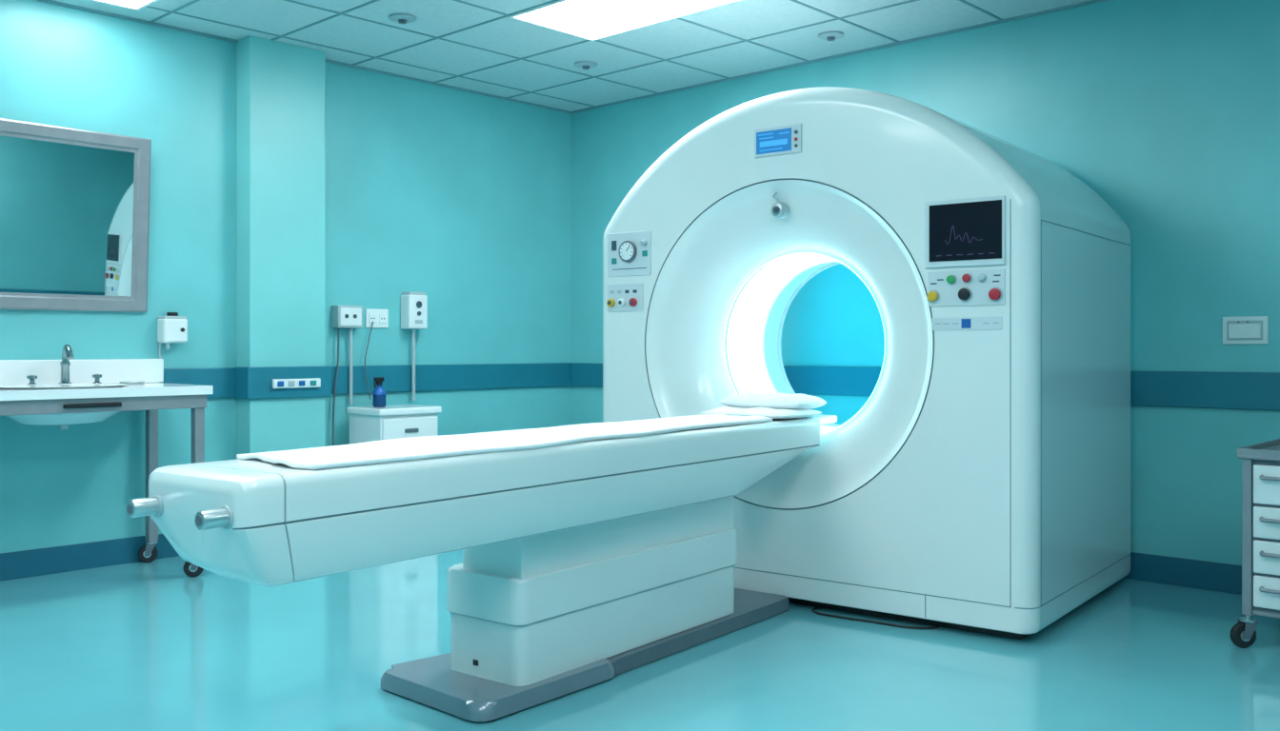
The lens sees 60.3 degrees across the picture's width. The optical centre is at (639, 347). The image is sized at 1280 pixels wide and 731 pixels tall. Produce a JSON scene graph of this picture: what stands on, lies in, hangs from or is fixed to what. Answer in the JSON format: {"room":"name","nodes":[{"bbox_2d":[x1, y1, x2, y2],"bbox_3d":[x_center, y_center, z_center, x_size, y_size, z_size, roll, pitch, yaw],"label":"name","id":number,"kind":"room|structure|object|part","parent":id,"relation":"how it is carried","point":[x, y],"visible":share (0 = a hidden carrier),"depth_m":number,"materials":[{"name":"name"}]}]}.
{"room":"radiology room","nodes":[
{"label":"radiology room","id":0,"kind":"room"},
{"bbox_2d":[236,35,325,459],"bbox_3d":[-2.186,-0.320,6.725,0.170,3.040,0.500,0,0,43],"label":"wall column","id":1,"kind":"structure","parent":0,"point":[281,87],"depth_m":6.62,"materials":[{"name":"paint"}]},
{"bbox_2d":[246,365,330,399],"bbox_3d":[-2.115,0.210,6.658,0.025,0.190,0.550,0,0,43],"label":"trim","id":2,"kind":"structure","parent":1,"relation":"attached to","point":[259,379],"depth_m":6.62,"materials":[{"name":"blue paint"}]},
{"bbox_2d":[272,378,320,388],"bbox_3d":[-2.073,0.217,6.663,0.030,0.055,0.315,0,0,43],"label":"strip","id":3,"kind":"object","parent":2,"relation":"attached to","point":[276,383],"visible":1,"depth_m":6.65,"materials":[{"name":"white plastic"}]},
{"bbox_2d":[0,0,571,553],"bbox_3d":[-3.212,-0.320,5.829,0.100,3.040,7.710,0,0,43],"label":"wall","id":4,"kind":"structure","parent":0,"point":[461,199],"depth_m":6.59,"materials":[{"name":"green paint"}]},
{"bbox_2d":[0,118,151,312],"bbox_3d":[-3.147,-0.681,5.743,0.086,0.965,1.170,0,0,42],"label":"wall mirror","id":5,"kind":"object","parent":4,"relation":"attached to","point":[74,203],"visible":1,"depth_m":5.88,"materials":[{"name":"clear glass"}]},
{"bbox_2d":[0,359,163,386],"bbox_3d":[-3.261,0.133,5.670,0.044,0.135,1.610,0,0,43],"label":"backsplash","id":6,"kind":"structure","parent":4,"relation":"attached to","point":[12,372],"depth_m":5.93,"materials":[{"name":"white ceramic"}]},
{"bbox_2d":[0,533,179,580],"bbox_3d":[-4.110,1.130,4.787,0.015,0.140,4.960,0,0,43],"label":"baseboard","id":7,"kind":"structure","parent":4,"relation":"attached to","point":[17,565],"depth_m":5.93,"materials":[{"name":"blue paint"}]},
{"bbox_2d":[157,312,187,359],"bbox_3d":[-2.658,-0.068,6.269,0.105,0.264,0.140,0,0,43],"label":"soap dispenser","id":8,"kind":"object","parent":4,"relation":"attached to","point":[171,328],"visible":1,"depth_m":6.23,"materials":[{"name":"white plastic"}]},
{"bbox_3d":[-2.661,-0.169,6.272,0.093,0.018,0.130,0,0,43],"label":"lid","id":9,"kind":"part","parent":8,"relation":"part of","materials":[{"name":"grey plastic"}]},
{"bbox_2d":[163,367,234,399],"bbox_3d":[-4.107,0.210,4.783,0.025,0.180,4.960,0,0,43],"label":"trim","id":10,"kind":"structure","parent":4,"relation":"attached to","point":[221,379],"depth_m":6.45,"materials":[{"name":"blue paint"}]},
{"bbox_2d":[234,366,246,399],"bbox_3d":[-2.357,0.210,6.525,0.145,0.190,0.025,0,0,43],"label":"trim","id":11,"kind":"structure","parent":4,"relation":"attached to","point":[240,372],"depth_m":6.51,"materials":[{"name":"blue paint"}]},
{"bbox_2d":[36,0,571,114],"bbox_3d":[-3.170,-1.833,5.790,0.015,0.015,7.710,0,0,43],"label":"trim","id":12,"kind":"structure","parent":4,"relation":"attached to","point":[45,1],"depth_m":7.03,"materials":[{"name":"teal metal"}]},
{"bbox_2d":[331,304,362,445],"bbox_3d":[-1.891,0.315,7.098,0.091,1.170,0.201,0,0,43],"label":"electrical box","id":13,"kind":"object","parent":4,"relation":"attached to","point":[350,317],"visible":0.91,"depth_m":7.06,"materials":[{"name":"grey plastic"}]},
{"bbox_3d":[-1.946,0.385,7.048,0.012,1.030,0.052,0,0,43],"label":"cord","id":14,"kind":"part","parent":13,"relation":"part of","materials":[{"name":"grey plastic"}]},
{"bbox_2d":[364,308,388,399],"bbox_3d":[-1.742,0.043,7.282,0.056,0.596,0.209,0,0,43],"label":"wall socket","id":15,"kind":"object","parent":4,"relation":"attached to","point":[374,318],"visible":1,"depth_m":7.29,"materials":[{"name":"white plastic"}]},
{"bbox_3d":[-1.772,0.085,7.231,0.022,0.513,0.093,0,0,23],"label":"cord","id":16,"kind":"part","parent":15,"relation":"part of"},
{"bbox_2d":[368,313,376,323],"bbox_3d":[-1.766,-0.193,7.277,0.007,0.065,0.056,0,0,43],"label":"outlet","id":17,"kind":"object","parent":15,"relation":"attached to","point":[371,316],"depth_m":7.27,"materials":[{"name":"white plastic"}]},
{"bbox_3d":[-1.745,-0.193,7.312,0.012,0.125,0.170,0,0,43],"label":"plate","id":18,"kind":"part","parent":15,"relation":"part of","materials":[{"name":"white plastic"}]},
{"bbox_2d":[379,313,386,323],"bbox_3d":[-1.711,-0.193,7.335,0.007,0.065,0.056,0,0,43],"label":"outlet","id":19,"kind":"object","parent":15,"relation":"attached to","point":[382,316],"depth_m":7.33,"materials":[{"name":"white plastic"}]},
{"bbox_2d":[400,291,427,400],"bbox_3d":[-1.528,-0.007,7.465,0.118,0.735,0.150,0,0,43],"label":"outlet box","id":20,"kind":"object","parent":4,"relation":"attached to","point":[413,305],"visible":1,"depth_m":7.43,"materials":[{"name":"white plastic"}]},
{"bbox_2d":[330,362,571,394],"bbox_3d":[-1.299,0.210,7.778,0.025,0.180,2.250,0,0,43],"label":"trim","id":21,"kind":"structure","parent":4,"relation":"attached to","point":[481,376],"depth_m":7.75,"materials":[{"name":"blue paint"}]},
{"bbox_2d":[53,0,1090,111],"bbox_3d":[-0.447,-1.890,3.236,7.680,0.100,7.910,0,0,43],"label":"ceiling","id":22,"kind":"structure","parent":0,"point":[745,19],"depth_m":6.48,"materials":[{"name":"tile"}]},
{"bbox_2d":[91,0,139,10],"bbox_3d":[-2.898,-1.830,5.768,0.020,0.008,0.550,0,0,43],"label":"frame","id":23,"kind":"object","parent":22,"relation":"attached to","point":[91,0],"visible":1,"depth_m":5.88,"materials":[{"name":"white plastic"}]},
{"bbox_2d":[98,0,153,8],"bbox_3d":[-2.687,-1.831,5.570,0.560,0.006,0.510,0,0,43],"label":"ceiling light","id":24,"kind":"object","parent":22,"relation":"in","point":[135,4],"visible":1,"depth_m":5.84,"materials":[{"name":"white plastic"}]},
{"bbox_2d":[136,0,159,9],"bbox_3d":[-2.506,-1.830,5.763,0.560,0.008,0.020,0,0,43],"label":"frame","id":25,"kind":"object","parent":22,"relation":"attached to","point":[153,1],"visible":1,"depth_m":5.87,"materials":[{"name":"white plastic"}]},
{"bbox_2d":[388,13,416,24],"bbox_3d":[-1.322,-1.820,6.134,0.150,0.033,0.150,0,0,43],"label":"sprinkler","id":26,"kind":"object","parent":22,"relation":"attached to","point":[401,18],"depth_m":6.10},
{"bbox_2d":[511,0,567,17],"bbox_3d":[-0.245,-1.830,5.659,1.260,0.008,0.020,0,0,43],"label":"frame","id":27,"kind":"object","parent":22,"relation":"attached to","point":[558,1],"visible":1,"depth_m":5.93,"materials":[{"name":"white plastic"}]},
{"bbox_2d":[508,15,594,40],"bbox_3d":[-0.497,-1.830,6.327,0.020,0.008,0.650,0,0,43],"label":"frame","id":28,"kind":"object","parent":22,"relation":"attached to","point":[510,16],"visible":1,"depth_m":6.30,"materials":[{"name":"white plastic"}]},
{"bbox_2d":[145,0,1002,106],"bbox_3d":[-0.447,-1.837,3.236,7.480,0.006,7.710,0,0,43],"label":"grid","id":29,"kind":"object","parent":22,"relation":"attached to","point":[193,1],"visible":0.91,"depth_m":6.54,"materials":[{"name":"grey metal"}]},
{"bbox_2d":[574,60,597,69],"bbox_3d":[-0.350,-1.820,7.141,0.150,0.033,0.150,0,0,43],"label":"sprinkler","id":30,"kind":"object","parent":22,"relation":"attached to","point":[585,65],"depth_m":7.11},
{"bbox_2d":[515,0,736,39],"bbox_3d":[-0.030,-1.831,5.889,1.260,0.006,0.610,0,0,43],"label":"ceiling light","id":31,"kind":"object","parent":22,"relation":"in","point":[590,19],"visible":1,"depth_m":6.04,"materials":[{"name":"white plastic"}]},
{"bbox_2d":[593,0,742,40],"bbox_3d":[0.185,-1.830,6.119,1.260,0.008,0.020,0,0,43],"label":"frame","id":32,"kind":"object","parent":22,"relation":"attached to","point":[736,0],"visible":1,"depth_m":6.13,"materials":[{"name":"white plastic"}]},
{"bbox_2d":[818,31,843,40],"bbox_3d":[1.122,-1.820,6.474,0.150,0.033,0.150,0,0,43],"label":"sprinkler","id":33,"kind":"object","parent":22,"relation":"attached to","point":[829,35],"depth_m":6.44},
{"bbox_2d":[0,549,1279,730],"bbox_3d":[-0.447,1.250,3.236,7.680,0.100,7.910,0,0,43],"label":"floor","id":34,"kind":"structure","parent":0,"point":[152,646],"depth_m":4.10,"materials":[{"name":"plastic"}]},
{"bbox_2d":[0,343,212,577],"bbox_3d":[-3.026,0.591,5.442,0.699,1.218,1.620,0,0,43],"label":"sink","id":35,"kind":"object","parent":34,"relation":"on","point":[66,391],"depth_m":5.69,"materials":[{"name":"white ceramic"}]},
{"bbox_3d":[-3.118,0.170,5.652,0.050,0.060,0.050,0,0,43],"label":"tap handle","id":36,"kind":"part","parent":35,"relation":"part of","materials":[{"name":"silver metal"}]},
{"bbox_2d":[0,383,126,425],"bbox_3d":[-2.887,0.288,5.518,0.445,0.196,0.615,0,0,43],"label":"basin","id":37,"kind":"object","parent":35,"relation":"in","point":[62,419],"depth_m":5.38,"materials":[{"name":"white ceramic"}]},
{"bbox_2d":[58,343,73,384],"bbox_3d":[-2.971,0.091,5.732,0.176,0.218,0.073,0,0,43],"label":"faucet","id":38,"kind":"object","parent":35,"relation":"on","point":[67,354],"depth_m":5.75,"materials":[{"name":"silver metal"}]},
{"bbox_3d":[-2.651,0.281,5.345,0.020,0.022,0.270,0,0,43],"label":"towel pull","id":39,"kind":"part","parent":35,"relation":"part of","materials":[{"name":"black plastic"}]},
{"bbox_3d":[-2.899,0.170,5.885,0.050,0.060,0.050,0,0,43],"label":"tap handle","id":40,"kind":"part","parent":35,"relation":"part of","materials":[{"name":"silver metal"}]},
{"bbox_2d":[0,382,212,400],"bbox_3d":[-3.029,0.223,5.432,0.690,0.045,1.580,0,0,43],"label":"countertop","id":41,"kind":"structure","parent":35,"relation":"on","point":[148,389],"depth_m":5.40,"materials":[{"name":"white ceramic"}]},
{"bbox_3d":[-2.745,0.192,5.961,0.132,0.016,0.132,0,0,43],"label":"soap dish","id":42,"kind":"part","parent":35,"relation":"part of","materials":[{"name":"ceramic"}]},
{"bbox_3d":[-2.727,0.667,6.156,0.052,0.845,0.052,0,0,43],"label":"leg","id":43,"kind":"part","parent":35,"relation":"part of","materials":[{"name":"metal"}]},
{"bbox_3d":[-2.315,0.667,5.769,0.052,0.845,0.052,0,0,43],"label":"leg","id":44,"kind":"part","parent":35,"relation":"part of","materials":[{"name":"metal"}]},
{"bbox_2d":[346,404,441,444],"bbox_3d":[-1.576,0.790,7.078,0.387,0.820,0.470,0,0,43],"label":"base cabinet","id":45,"kind":"object","parent":34,"relation":"on","point":[367,424],"visible":0.32,"depth_m":6.94,"materials":[{"name":"white plastic"}]},
{"bbox_2d":[372,377,385,407],"bbox_3d":[-1.662,0.285,7.028,0.084,0.190,0.084,0,0,43],"label":"spray bottle","id":46,"kind":"object","parent":45,"relation":"on","point":[379,393],"visible":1,"depth_m":7.00,"materials":[{"name":"blue plastic"}]},
{"bbox_3d":[-1.450,0.522,6.960,0.022,0.155,0.410,0,0,43],"label":"drawer","id":47,"kind":"part","parent":45,"relation":"part of","materials":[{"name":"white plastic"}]},
{"bbox_3d":[-1.439,0.522,6.950,0.011,0.024,0.100,0,0,43],"label":"handle plate","id":48,"kind":"part","parent":45,"relation":"part of","materials":[{"name":"grey metal"}]},
{"bbox_2d":[126,414,837,721],"bbox_3d":[-0.280,0.762,4.173,0.668,0.875,3.317,0,0,38],"label":"table","id":49,"kind":"object","parent":34,"relation":"on","point":[587,564],"visible":0.95,"depth_m":3.74,"materials":[{"name":"white plastic"}]},
{"bbox_3d":[-1.306,0.425,2.945,0.048,0.048,0.115,0,0,37],"label":"handle","id":50,"kind":"part","parent":49,"relation":"part of","materials":[{"name":"metal"}]},
{"bbox_3d":[-1.044,0.425,2.744,0.048,0.048,0.115,0,0,37],"label":"handle","id":51,"kind":"part","parent":49,"relation":"part of","materials":[{"name":"metal"}]},
{"bbox_2d":[473,660,478,666],"bbox_3d":[-0.565,1.085,3.792,0.025,0.020,0.006,0,0,38],"label":"socket","id":52,"kind":"object","parent":49,"relation":"attached to","point":[475,662],"depth_m":3.79,"materials":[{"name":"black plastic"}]},
{"bbox_2d":[236,414,772,470],"bbox_3d":[-0.300,0.312,3.973,0.448,0.034,2.404,0,0,37],"label":"sheet","id":53,"kind":"object","parent":49,"relation":"on","point":[403,450],"visible":1,"depth_m":3.56,"materials":[{"name":"fabric"}]},
{"bbox_2d":[700,392,826,419],"bbox_3d":[0.579,0.268,5.126,0.455,0.111,0.440,0,0,37],"label":"pillow","id":54,"kind":"object","parent":49,"relation":"on","point":[774,406],"visible":0.93,"depth_m":5.03,"materials":[{"name":"fabric"}]},
{"bbox_2d":[602,86,1130,639],"bbox_3d":[1.143,0.000,5.692,2.262,2.400,1.616,0,0,37],"label":"scanner","id":55,"kind":"object","parent":34,"relation":"on","point":[982,483],"visible":0.88,"depth_m":4.89,"materials":[{"name":"white plastic"}]},
{"bbox_3d":[-0.151,-0.230,5.691,0.042,0.042,0.020,0,0,38],"label":"selector knob","id":56,"kind":"part","parent":55,"relation":"part of","materials":[{"name":"yellow plastic"}]},
{"bbox_3d":[-0.095,-0.230,5.648,0.042,0.042,0.020,0,0,38],"label":"selector knob","id":57,"kind":"part","parent":55,"relation":"part of","materials":[{"name":"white plastic"}]},
{"bbox_3d":[-0.074,-0.255,5.651,0.230,0.140,0.010,0,0,38],"label":"knob panel","id":58,"kind":"part","parent":55,"relation":"part of","materials":[{"name":"white plastic"}]},
{"bbox_3d":[-0.054,-0.477,5.636,0.280,0.225,0.010,0,0,38],"label":"gauge panel","id":59,"kind":"part","parent":55,"relation":"part of","materials":[{"name":"white plastic"}]},
{"bbox_3d":[-0.036,-0.230,5.603,0.042,0.042,0.020,0,0,37],"label":"selector knob","id":60,"kind":"part","parent":55,"relation":"part of","materials":[{"name":"red plastic"}]},
{"bbox_3d":[1.101,-0.015,5.721,0.900,0.900,0.023,0,0,37],"label":"bore trim","id":61,"kind":"part","parent":55,"relation":"part of","materials":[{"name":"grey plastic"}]},
{"bbox_2d":[924,195,1005,268],"bbox_3d":[1.342,-0.475,4.559,0.340,0.280,0.018,0,0,37],"label":"monitor","id":62,"kind":"object","parent":55,"relation":"on","point":[962,231],"depth_m":4.55,"materials":[{"name":"black glass"}]},
{"bbox_3d":[1.349,-0.246,4.559,0.328,0.148,0.010,0,0,37],"label":"button panel","id":63,"kind":"part","parent":55,"relation":"part of","materials":[{"name":"white plastic"}]},
{"bbox_2d":[812,604,942,629],"bbox_3d":[1.024,1.194,4.864,0.610,0.010,0.156,0,0,38],"label":"power cable","id":64,"kind":"object","parent":34,"relation":"on","point":[816,607],"visible":1,"depth_m":4.79,"materials":[{"name":"black rubber"}]},
{"bbox_2d":[1229,439,1279,648],"bbox_3d":[2.807,0.801,4.440,0.616,0.797,0.682,0,0,43],"label":"cart","id":65,"kind":"object","parent":34,"relation":"on","point":[1261,461],"visible":1,"depth_m":4.36,"materials":[{"name":"metal"}]},
{"bbox_3d":[2.431,0.755,4.408,0.036,0.630,0.036,0,0,43],"label":"post","id":66,"kind":"part","parent":65,"relation":"part of","materials":[{"name":"metal"}]},
{"bbox_2d":[1236,439,1279,461],"bbox_3d":[2.814,0.424,4.448,0.570,0.042,0.650,0,0,43],"label":"cart top","id":67,"kind":"object","parent":65,"relation":"on","point":[1270,450],"depth_m":4.38,"materials":[{"name":"metal"}]},
{"bbox_2d":[1252,610,1279,619],"bbox_3d":[2.814,1.056,4.448,0.520,0.017,0.600,0,0,43],"label":"shelf","id":68,"kind":"object","parent":65,"relation":"attached to","point":[1267,613],"depth_m":4.35,"materials":[{"name":"metal"}]},
{"bbox_3d":[2.605,0.542,4.225,0.456,0.153,0.020,0,0,43],"label":"drawer","id":69,"kind":"part","parent":65,"relation":"part of","materials":[{"name":"white plastic"}]},
{"bbox_3d":[2.605,0.693,4.225,0.456,0.123,0.020,0,0,43],"label":"drawer","id":70,"kind":"part","parent":65,"relation":"part of","materials":[{"name":"white plastic"}]},
{"bbox_3d":[2.605,0.830,4.225,0.456,0.128,0.020,0,0,43],"label":"drawer","id":71,"kind":"part","parent":65,"relation":"part of","materials":[{"name":"white plastic"}]},
{"bbox_3d":[2.605,0.968,4.225,0.456,0.123,0.020,0,0,43],"label":"drawer","id":72,"kind":"part","parent":65,"relation":"part of","materials":[{"name":"white plastic"}]},
{"bbox_3d":[2.583,0.511,4.209,0.396,0.019,0.040,0,0,43],"label":"drawer handle","id":73,"kind":"part","parent":65,"relation":"part of","materials":[{"name":"metal"}]},
{"bbox_3d":[2.583,0.676,4.209,0.396,0.019,0.040,0,0,43],"label":"drawer handle","id":74,"kind":"part","parent":65,"relation":"part of","materials":[{"name":"metal"}]},
{"bbox_3d":[2.583,0.811,4.209,0.396,0.019,0.040,0,0,43],"label":"drawer handle","id":75,"kind":"part","parent":65,"relation":"part of","materials":[{"name":"metal"}]},
{"bbox_3d":[2.583,0.952,4.209,0.396,0.019,0.040,0,0,43],"label":"drawer handle","id":76,"kind":"part","parent":65,"relation":"part of","materials":[{"name":"metal"}]},
{"bbox_2d":[571,0,1279,565],"bbox_3d":[2.188,-0.320,6.119,7.580,3.040,0.100,0,0,43],"label":"wall","id":77,"kind":"structure","parent":0,"point":[1169,110],"depth_m":5.69,"materials":[{"name":"green paint"}]},
{"bbox_2d":[571,0,1107,113],"bbox_3d":[2.190,-1.833,6.038,7.465,0.015,0.015,0,0,43],"label":"trim","id":78,"kind":"structure","parent":77,"relation":"attached to","point":[1090,1],"depth_m":6.80,"materials":[{"name":"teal metal"}]},
{"bbox_2d":[571,362,1279,410],"bbox_3d":[2.190,0.210,6.031,7.455,0.180,0.025,0,0,43],"label":"trim","id":79,"kind":"structure","parent":77,"relation":"attached to","point":[1203,390],"depth_m":5.59,"materials":[{"name":"blue paint"}]},
{"bbox_2d":[1123,552,1241,595],"bbox_3d":[2.190,1.130,6.038,7.465,0.140,0.015,0,0,43],"label":"baseboard","id":80,"kind":"structure","parent":77,"relation":"attached to","point":[1213,576],"depth_m":5.52,"materials":[{"name":"blue paint"}]},
{"bbox_2d":[1222,316,1268,344],"bbox_3d":[2.929,-0.083,5.339,0.200,0.135,0.024,0,0,43],"label":"light switch","id":81,"kind":"object","parent":77,"relation":"attached to","point":[1248,330],"visible":1,"depth_m":5.33,"materials":[{"name":"white plastic"}]}
]}

